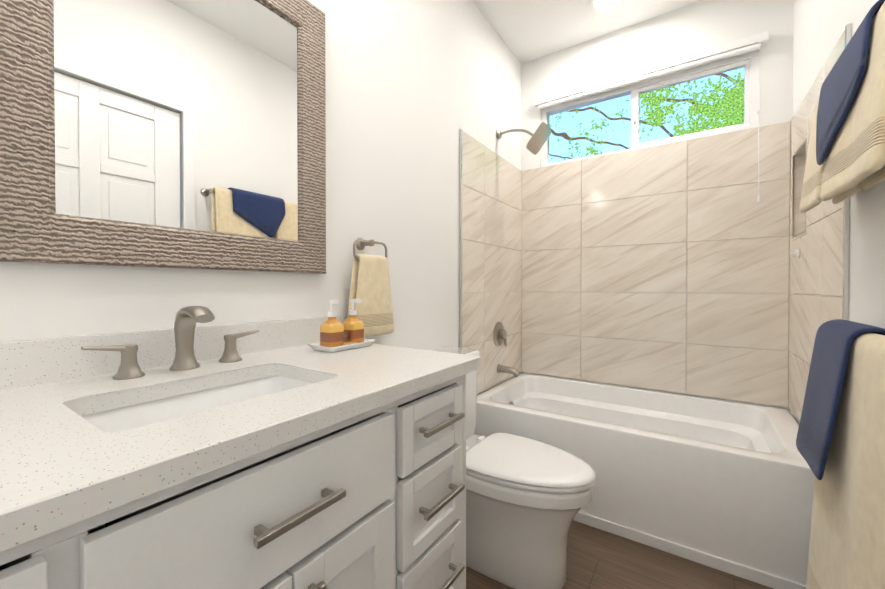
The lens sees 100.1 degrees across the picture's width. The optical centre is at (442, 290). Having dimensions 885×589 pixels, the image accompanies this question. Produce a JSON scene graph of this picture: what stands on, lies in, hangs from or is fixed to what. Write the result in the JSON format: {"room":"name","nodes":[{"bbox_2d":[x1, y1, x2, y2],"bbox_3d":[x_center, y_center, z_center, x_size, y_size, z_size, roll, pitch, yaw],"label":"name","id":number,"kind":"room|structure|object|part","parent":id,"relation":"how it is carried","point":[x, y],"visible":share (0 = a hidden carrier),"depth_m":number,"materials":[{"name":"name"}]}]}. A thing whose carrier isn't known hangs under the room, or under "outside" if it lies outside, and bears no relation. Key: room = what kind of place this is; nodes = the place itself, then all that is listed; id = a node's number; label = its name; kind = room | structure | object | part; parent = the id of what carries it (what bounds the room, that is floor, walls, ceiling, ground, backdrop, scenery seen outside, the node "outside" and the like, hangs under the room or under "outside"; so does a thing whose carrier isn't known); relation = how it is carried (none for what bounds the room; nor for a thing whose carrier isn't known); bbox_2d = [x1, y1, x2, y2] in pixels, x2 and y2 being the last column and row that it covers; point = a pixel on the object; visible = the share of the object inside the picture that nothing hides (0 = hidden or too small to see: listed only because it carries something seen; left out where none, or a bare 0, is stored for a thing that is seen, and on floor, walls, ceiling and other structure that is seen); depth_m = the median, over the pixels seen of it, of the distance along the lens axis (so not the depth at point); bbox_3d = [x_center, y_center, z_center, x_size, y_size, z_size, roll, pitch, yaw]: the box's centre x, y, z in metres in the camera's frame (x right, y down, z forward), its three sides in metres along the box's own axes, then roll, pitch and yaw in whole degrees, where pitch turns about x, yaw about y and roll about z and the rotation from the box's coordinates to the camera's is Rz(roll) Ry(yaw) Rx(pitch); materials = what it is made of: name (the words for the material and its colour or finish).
{"room":"bathroom","nodes":[
{"label":"bathroom","id":0,"kind":"room"},
{"bbox_2d":[0,0,520,394],"bbox_3d":[-0.330,-0.299,1.579,0.150,2.810,3.392,0,1,34],"label":"wall","id":1,"kind":"structure","parent":0,"point":[413,87],"depth_m":1.54,"materials":[{"name":"paint"}]},
{"bbox_2d":[0,0,325,273],"bbox_3d":[-0.625,-0.505,0.975,0.032,0.895,0.757,0,1,34],"label":"mirror","id":2,"kind":"object","parent":1,"relation":"attached to","point":[187,134],"visible":1,"depth_m":0.90,"materials":[{"name":"brown metal"}]},
{"bbox_2d":[54,0,298,241],"bbox_3d":[-0.631,-0.505,0.979,0.014,0.705,0.567,0,1,34],"label":"mirror glass","id":3,"kind":"object","parent":2,"relation":"attached to","point":[175,117],"depth_m":0.93,"materials":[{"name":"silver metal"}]},
{"bbox_2d":[0,316,340,389],"bbox_3d":[-0.747,0.140,0.808,0.020,0.088,1.325,0,1,34],"label":"backsplash","id":4,"kind":"structure","parent":1,"relation":"attached to","point":[25,362],"depth_m":0.78,"materials":[{"name":"white stone"}]},
{"bbox_2d":[353,238,386,261],"bbox_3d":[-0.295,-0.158,1.435,0.070,0.100,0.180,0,1,34],"label":"towel ring","id":5,"kind":"object","parent":1,"relation":"attached to","point":[360,243],"visible":0.85,"depth_m":1.42,"materials":[{"name":"silver metal"}]},
{"bbox_2d":[347,254,393,336],"bbox_3d":[-0.272,0.016,1.421,0.058,0.309,0.220,0,1,34],"label":"hand towel","id":6,"kind":"object","parent":5,"relation":"hanging from","point":[370,284],"visible":0.96,"depth_m":1.39,"materials":[{"name":"beige fabric"}]},
{"bbox_2d":[459,129,461,347],"bbox_3d":[0.102,0.100,2.079,0.012,2.004,0.012,0,1,34],"label":"trim","id":7,"kind":"structure","parent":1,"relation":"attached to","point":[460,238],"depth_m":2.07,"materials":[{"name":"silver metal"}]},
{"bbox_2d":[462,130,521,392],"bbox_3d":[0.353,-0.143,2.450,0.010,1.525,0.887,0,1,34],"label":"wall tile","id":8,"kind":"structure","parent":1,"relation":"attached to","point":[491,238],"depth_m":2.38,"materials":[{"name":"tile"}]},
{"bbox_2d":[493,322,506,345],"bbox_3d":[0.397,0.288,2.465,0.051,0.164,0.164,0,1,34],"label":"shower valve","id":9,"kind":"object","parent":8,"relation":"attached to","point":[499,335],"visible":1,"depth_m":2.45,"materials":[{"name":"silver metal"}]},
{"bbox_2d":[497,364,520,377],"bbox_3d":[0.440,0.527,2.439,0.154,0.074,0.060,0,1,34],"label":"tub spout","id":10,"kind":"object","parent":8,"relation":"attached to","point":[516,373],"visible":1,"depth_m":2.42,"materials":[{"name":"silver metal"}]},
{"bbox_2d":[497,122,551,154],"bbox_3d":[0.514,-0.975,2.375,0.332,0.192,0.175,0,1,34],"label":"shower head","id":11,"kind":"object","parent":1,"relation":"attached to","point":[538,138],"visible":1,"depth_m":2.32},
{"bbox_2d":[472,0,700,63],"bbox_3d":[0.362,-1.749,1.099,1.820,0.100,3.392,0,1,34],"label":"ceiling","id":12,"kind":"structure","parent":0,"point":[528,30],"depth_m":2.34,"materials":[{"name":"paint"}]},
{"bbox_2d":[590,0,623,12],"bbox_3d":[0.967,-1.703,2.168,0.190,0.012,0.190,0,1,34],"label":"recessed light","id":13,"kind":"object","parent":12,"relation":"in","point":[600,6],"visible":1,"depth_m":2.21,"materials":[{"name":"paint"}]},
{"bbox_2d":[466,520,772,588],"bbox_3d":[0.362,1.161,1.127,1.820,0.100,3.392,0,1,34],"label":"floor","id":14,"kind":"structure","parent":0,"point":[599,559],"depth_m":1.47,"materials":[{"name":"brown wood"}]},
{"bbox_2d":[0,514,115,588],"bbox_3d":[-0.735,0.670,0.328,0.582,0.897,0.510,0,1,34],"label":"base cabinet","id":15,"kind":"object","parent":14,"relation":"on","point":[84,557],"depth_m":0.37,"materials":[{"name":"paint"}]},
{"bbox_2d":[116,394,415,588],"bbox_3d":[-0.468,0.666,0.725,0.582,0.897,0.528,0,1,34],"label":"base cabinet","id":16,"kind":"object","parent":14,"relation":"on","point":[335,508],"depth_m":0.57,"materials":[{"name":"paint"}]},
{"bbox_2d":[0,342,480,557],"bbox_3d":[-0.509,0.202,0.648,0.595,0.033,1.325,0,1,34],"label":"countertop","id":17,"kind":"structure","parent":16,"relation":"on","point":[59,473],"depth_m":0.52,"materials":[{"name":"white stone"}]},
{"bbox_2d":[76,306,259,381],"bbox_3d":[-0.580,0.108,0.858,0.137,0.150,0.357,0,1,34],"label":"faucet","id":18,"kind":"object","parent":17,"relation":"on","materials":[{"name":"silver metal"}]},
{"bbox_2d":[68,370,323,433],"bbox_3d":[-0.430,0.279,0.713,0.318,0.147,0.450,0,1,34],"label":"sink","id":19,"kind":"object","parent":17,"relation":"in","point":[141,409],"depth_m":0.78,"materials":[{"name":"white ceramic"}]},
{"bbox_2d":[307,299,374,351],"bbox_3d":[-0.316,0.103,1.174,0.120,0.153,0.190,0,1,34],"label":"soap tray","id":20,"kind":"object","parent":17,"relation":"on","point":[336,335],"visible":1,"depth_m":1.14,"materials":[{"name":"plastic"}]},
{"bbox_2d":[320,317,343,346],"bbox_3d":[-0.339,0.127,1.140,0.058,0.096,0.058,0,1,34],"label":"bottle","id":21,"kind":"object","parent":20,"relation":"on","point":[331,330],"depth_m":1.12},
{"bbox_2d":[342,315,363,342],"bbox_3d":[-0.292,0.126,1.209,0.058,0.096,0.058,0,1,34],"label":"bottle","id":22,"kind":"object","parent":20,"relation":"on","point":[353,326],"depth_m":1.19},
{"bbox_2d":[416,374,465,588],"bbox_3d":[-0.251,0.663,1.047,0.582,0.897,0.326,0,1,34],"label":"base cabinet","id":23,"kind":"object","parent":14,"relation":"on","point":[440,412],"depth_m":0.90,"materials":[{"name":"paint"}]},
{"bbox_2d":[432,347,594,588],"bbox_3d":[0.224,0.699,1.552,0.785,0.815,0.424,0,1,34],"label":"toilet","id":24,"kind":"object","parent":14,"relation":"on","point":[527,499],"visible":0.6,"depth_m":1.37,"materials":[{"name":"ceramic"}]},
{"bbox_3d":[-0.012,0.495,1.709,0.216,0.410,0.424,0,1,34],"label":"tank","id":25,"kind":"part","parent":24,"relation":"part of","materials":[{"name":"ceramic"}]},
{"bbox_3d":[0.336,0.679,1.476,0.514,0.046,0.384,0,1,34],"label":"seat lid","id":26,"kind":"part","parent":24,"relation":"part of","materials":[{"name":"white plastic"}]},
{"bbox_2d":[474,373,814,588],"bbox_3d":[0.985,0.864,2.047,1.496,0.475,0.841,0,1,34],"label":"bathtub","id":27,"kind":"object","parent":14,"relation":"on","point":[725,486],"visible":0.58,"depth_m":1.62,"materials":[{"name":"ceramic"}]},
{"bbox_2d":[521,0,793,412],"bbox_3d":[1.268,-0.307,2.457,1.520,2.810,0.150,0,1,34],"label":"wall","id":28,"kind":"structure","parent":0,"point":[693,27],"depth_m":2.25,"materials":[{"name":"paint"}]},
{"bbox_2d":[541,50,758,166],"bbox_3d":[1.262,-1.120,2.426,1.235,0.453,0.076,0,1,34],"label":"window","id":29,"kind":"structure","parent":28,"relation":"in","point":[714,98],"depth_m":2.35,"materials":[{"name":"glass"}]},
{"bbox_2d":[534,31,768,202],"bbox_3d":[1.216,-0.939,2.360,1.295,0.915,0.057,0,1,34],"label":"window blind","id":30,"kind":"object","parent":29,"relation":"attached to","point":[721,52],"visible":1,"depth_m":2.25,"materials":[{"name":"plastic"}]},
{"bbox_3d":[1.710,-0.915,2.002,0.019,0.875,0.015,0,1,34],"label":"window blind cord","id":31,"kind":"part","parent":30,"relation":"part of","materials":[{"name":"white plastic"}]},
{"bbox_2d":[522,121,789,407],"bbox_3d":[1.223,-0.143,2.392,1.500,1.525,0.010,0,1,34],"label":"wall tile","id":32,"kind":"structure","parent":28,"relation":"attached to","point":[664,267],"depth_m":2.28,"materials":[{"name":"tile"}]},
{"bbox_2d":[790,0,884,423],"bbox_3d":[1.055,-0.290,0.646,0.150,2.810,3.392,0,1,34],"label":"wall","id":33,"kind":"structure","parent":0,"point":[819,27],"depth_m":1.21,"materials":[{"name":"paint"}]},
{"bbox_2d":[792,138,806,237],"bbox_3d":[1.731,-0.483,1.798,0.006,0.425,0.280,0,1,34],"label":"trim","id":34,"kind":"structure","parent":33,"relation":"attached to","point":[793,156],"depth_m":1.91,"materials":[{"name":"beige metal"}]},
{"bbox_2d":[792,135,807,239],"bbox_3d":[1.775,-0.483,1.767,0.110,0.445,0.300,0,1,34],"label":"lining","id":35,"kind":"object","parent":33,"relation":"in","point":[799,172],"visible":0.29,"depth_m":1.90,"materials":[{"name":"tile"}]},
{"bbox_2d":[788,30,844,421],"bbox_3d":[1.611,-0.136,1.617,0.010,1.525,0.862,0,1,34],"label":"wall tile","id":36,"kind":"structure","parent":33,"relation":"attached to","point":[815,283],"depth_m":1.62,"materials":[{"name":"tile"}]},
{"bbox_2d":[791,249,799,257],"bbox_3d":[1.705,-0.181,1.794,0.032,0.040,0.024,0,1,34],"label":"hook","id":37,"kind":"object","parent":36,"relation":"attached to","point":[797,254],"visible":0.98,"depth_m":1.79,"materials":[{"name":"white plastic"}]},
{"bbox_2d":[842,23,851,320],"bbox_3d":[1.365,0.107,1.256,0.012,2.004,0.016,0,1,34],"label":"trim","id":38,"kind":"structure","parent":33,"relation":"attached to","point":[846,220],"depth_m":1.25,"materials":[{"name":"silver metal"}]},
{"bbox_3d":[1.102,0.138,0.927,0.080,0.052,0.663,0,1,34],"label":"towel rail","id":39,"kind":"object","parent":33,"relation":"attached to","visible":0},
{"bbox_2d":[796,319,884,479],"bbox_3d":[1.115,0.291,1.035,0.151,0.408,0.283,0,1,34],"label":"towel","id":40,"kind":"object","parent":39,"relation":"hanging from","point":[834,339],"visible":0.69,"depth_m":1.01,"materials":[{"name":"blue fabric"}]},
{"bbox_2d":[806,332,884,588],"bbox_3d":[1.052,0.570,0.942,0.115,0.932,0.543,0,1,34],"label":"towel","id":41,"kind":"object","parent":39,"relation":"hanging from","point":[847,543],"visible":0.79,"depth_m":0.87,"materials":[{"name":"beige fabric"}]},
{"bbox_3d":[1.140,-0.613,0.976,0.080,0.052,0.728,0,1,34],"label":"towel rail","id":42,"kind":"object","parent":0,"visible":0},
{"bbox_2d":[800,100,861,212],"bbox_3d":[1.213,-0.457,1.161,0.102,0.382,0.243,0,1,34],"label":"towel","id":43,"kind":"object","parent":42,"relation":"hanging from","point":[811,188],"visible":0.21,"depth_m":1.20,"materials":[{"name":"beige fabric"}]},
{"bbox_2d":[816,0,884,164],"bbox_3d":[1.087,-0.509,0.968,0.126,0.305,0.373,0,1,34],"label":"towel","id":44,"kind":"object","parent":42,"relation":"hanging from","point":[840,86],"visible":0.83,"depth_m":0.94,"materials":[{"name":"blue fabric"}]},
{"bbox_2d":[820,2,884,200],"bbox_3d":[1.030,-0.449,0.889,0.104,0.392,0.368,0,1,34],"label":"towel","id":45,"kind":"object","parent":42,"relation":"hanging from","point":[855,156],"visible":0.73,"depth_m":0.84,"materials":[{"name":"beige fabric"}]}
]}

